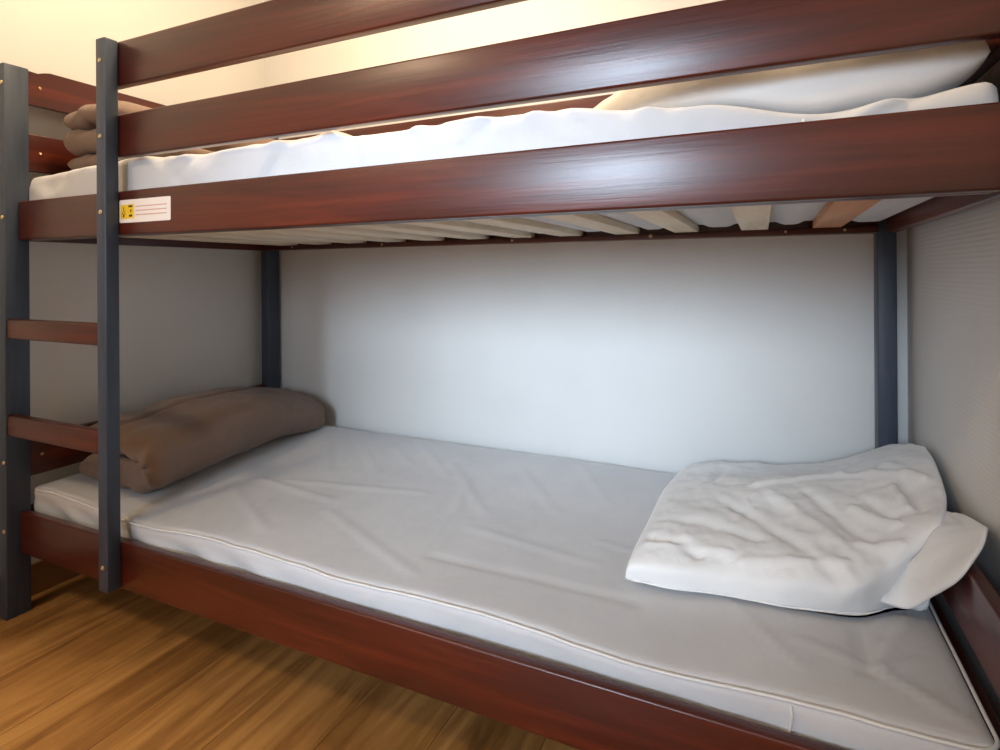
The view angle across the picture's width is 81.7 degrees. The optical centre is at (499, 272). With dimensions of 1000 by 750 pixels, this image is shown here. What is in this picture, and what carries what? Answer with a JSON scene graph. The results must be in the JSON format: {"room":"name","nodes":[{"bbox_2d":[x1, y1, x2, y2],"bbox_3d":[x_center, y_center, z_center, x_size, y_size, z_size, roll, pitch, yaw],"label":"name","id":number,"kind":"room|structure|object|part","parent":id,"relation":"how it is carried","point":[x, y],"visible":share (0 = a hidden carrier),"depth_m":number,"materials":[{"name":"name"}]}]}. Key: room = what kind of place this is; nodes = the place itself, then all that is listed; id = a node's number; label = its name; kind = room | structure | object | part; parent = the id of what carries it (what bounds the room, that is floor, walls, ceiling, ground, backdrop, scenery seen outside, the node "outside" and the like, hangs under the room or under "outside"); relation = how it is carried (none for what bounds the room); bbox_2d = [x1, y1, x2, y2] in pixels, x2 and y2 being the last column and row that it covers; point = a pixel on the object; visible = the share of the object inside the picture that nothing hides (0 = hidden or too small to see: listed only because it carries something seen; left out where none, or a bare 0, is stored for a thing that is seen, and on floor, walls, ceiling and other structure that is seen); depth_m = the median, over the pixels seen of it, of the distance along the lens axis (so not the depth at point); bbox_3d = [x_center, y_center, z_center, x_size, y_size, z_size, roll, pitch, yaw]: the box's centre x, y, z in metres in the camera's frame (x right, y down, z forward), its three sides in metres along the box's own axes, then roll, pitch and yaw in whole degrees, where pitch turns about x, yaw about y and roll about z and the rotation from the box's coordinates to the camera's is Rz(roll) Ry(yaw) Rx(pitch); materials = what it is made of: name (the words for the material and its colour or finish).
{"room":"dormitory","nodes":[
{"label":"dormitory","id":0,"kind":"room"},
{"bbox_2d":[0,0,264,562],"bbox_3d":[-1.734,-0.362,0.764,0.100,2.500,3.724,0,0,25],"label":"wall","id":1,"kind":"structure","parent":0,"point":[190,319],"depth_m":1.86,"materials":[{"name":"white paint"}]},
{"bbox_2d":[31,560,80,595],"bbox_3d":[-1.697,0.845,0.695,0.012,0.085,3.624,0,0,25],"label":"baseboard","id":2,"kind":"structure","parent":1,"relation":"attached to","point":[45,575],"depth_m":1.61,"materials":[{"name":"brown wood"}]},
{"bbox_2d":[0,574,578,749],"bbox_3d":[-0.723,0.932,0.245,2.357,0.100,3.824,0,0,25],"label":"floor","id":3,"kind":"structure","parent":0,"point":[86,667],"depth_m":1.21,"materials":[{"name":"brown wood"}]},
{"bbox_2d":[0,0,999,749],"bbox_3d":[-0.148,0.164,1.457,2.102,1.429,0.914,0,0,25],"label":"bunk bed","id":4,"kind":"object","parent":3,"relation":"on","point":[949,155],"visible":0.76,"depth_m":1.03,"materials":[{"name":"brown wood"}]},
{"bbox_3d":[-1.263,0.175,1.502,0.040,1.420,0.056,0,0,25],"label":"post","id":5,"kind":"part","parent":4,"relation":"part of","materials":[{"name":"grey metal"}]},
{"bbox_3d":[-0.844,-0.138,1.310,0.047,0.032,0.001,0,0,25],"label":"pictogram panel","id":6,"kind":"part","parent":4,"relation":"part of","materials":[{"name":"yellow paper"}]},
{"bbox_3d":[-1.094,-0.135,1.894,0.020,0.101,0.800,0,0,25],"label":"rail","id":7,"kind":"part","parent":4,"relation":"part of","materials":[{"name":"brown wood"}]},
{"bbox_3d":[-0.904,0.173,2.279,0.040,1.420,0.056,0,0,25],"label":"post","id":8,"kind":"part","parent":4,"relation":"part of","materials":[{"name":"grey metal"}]},
{"bbox_3d":[-0.153,-0.483,1.002,1.642,0.102,0.022,0,0,25],"label":"guard rail","id":9,"kind":"part","parent":4,"relation":"part of","materials":[{"name":"brown wood"}]},
{"bbox_3d":[-0.318,0.667,1.082,2.022,0.106,0.022,0,0,25],"label":"rail","id":10,"kind":"part","parent":4,"relation":"part of","materials":[{"name":"brown wood"}]},
{"bbox_3d":[0.012,-0.470,1.838,2.000,0.098,0.022,0,0,25],"label":"guard rail","id":11,"kind":"part","parent":4,"relation":"part of","materials":[{"name":"brown wood"}]},
{"bbox_3d":[-0.323,-0.140,1.082,2.022,0.101,0.022,0,0,25],"label":"rail","id":12,"kind":"part","parent":4,"relation":"part of","materials":[{"name":"brown wood"}]},
{"bbox_2d":[29,82,998,234],"bbox_3d":[-0.165,-0.196,1.456,2.020,0.163,0.794,0,0,25],"label":"mattress","id":13,"kind":"object","parent":4,"relation":"on","point":[477,135],"visible":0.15,"depth_m":1.02,"materials":[{"name":"white fabric"}]},
{"bbox_2d":[63,101,273,169],"bbox_3d":[-0.802,-0.358,1.768,0.461,0.187,0.740,0,0,25],"label":"duvet","id":14,"kind":"object","parent":13,"relation":"on","point":[81,142],"visible":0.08,"depth_m":1.51,"materials":[{"name":"brown fabric"}]},
{"bbox_2d":[593,40,990,113],"bbox_3d":[0.459,-0.301,1.135,0.633,0.170,0.692,0,0,25],"label":"pillow","id":15,"kind":"object","parent":13,"relation":"on","point":[841,85],"visible":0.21,"depth_m":0.77,"materials":[{"name":"white fabric"}]},
{"bbox_2d":[34,424,999,749],"bbox_3d":[-0.149,0.621,1.479,2.027,0.127,0.840,0,0,25],"label":"mattress","id":16,"kind":"object","parent":4,"relation":"on","point":[526,554],"visible":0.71,"depth_m":1.11,"materials":[{"name":"white fabric"}]},
{"bbox_2d":[79,387,324,493],"bbox_3d":[-0.881,0.480,1.845,0.329,0.193,0.779,0,0,17],"label":"duvet","id":17,"kind":"object","parent":16,"relation":"on","point":[163,443],"visible":0.93,"depth_m":1.63,"materials":[{"name":"brown fabric"}]},
{"bbox_2d":[625,443,988,617],"bbox_3d":[0.611,0.465,1.226,0.554,0.187,0.650,0,0,25],"label":"pillow","id":18,"kind":"object","parent":16,"relation":"on","point":[872,532],"visible":1,"depth_m":1.04,"materials":[{"name":"white fabric"}]},
{"bbox_3d":[-0.152,-0.317,1.002,1.642,0.098,0.022,0,0,25],"label":"guard rail","id":19,"kind":"part","parent":4,"relation":"part of","materials":[{"name":"brown wood"}]},
{"bbox_3d":[0.014,-0.141,1.838,2.000,0.101,0.022,0,0,25],"label":"rail","id":20,"kind":"part","parent":4,"relation":"part of","materials":[{"name":"brown wood"}]},
{"bbox_3d":[0.948,0.162,1.423,0.040,1.420,0.056,0,0,25],"label":"post","id":21,"kind":"part","parent":4,"relation":"part of","materials":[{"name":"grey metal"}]},
{"bbox_3d":[0.776,-0.146,1.030,0.020,0.101,0.800,0,0,25],"label":"rail","id":22,"kind":"part","parent":4,"relation":"part of","materials":[{"name":"brown wood"}]},
{"bbox_3d":[0.780,0.661,1.030,0.020,0.106,0.800,0,0,25],"label":"rail","id":23,"kind":"part","parent":4,"relation":"part of","materials":[{"name":"brown wood"}]},
{"bbox_2d":[264,0,907,473],"bbox_3d":[0.051,-0.373,1.935,2.157,2.500,0.100,0,0,25],"label":"wall","id":24,"kind":"structure","parent":0,"point":[669,355],"depth_m":1.78,"materials":[{"name":"white paint"}]},
{"bbox_2d":[907,60,999,722],"bbox_3d":[0.315,-0.374,-0.183,0.100,2.500,3.724,0,0,25],"label":"wall","id":25,"kind":"structure","parent":0,"point":[953,262],"depth_m":1.04,"materials":[{"name":"white paint"}]}
]}

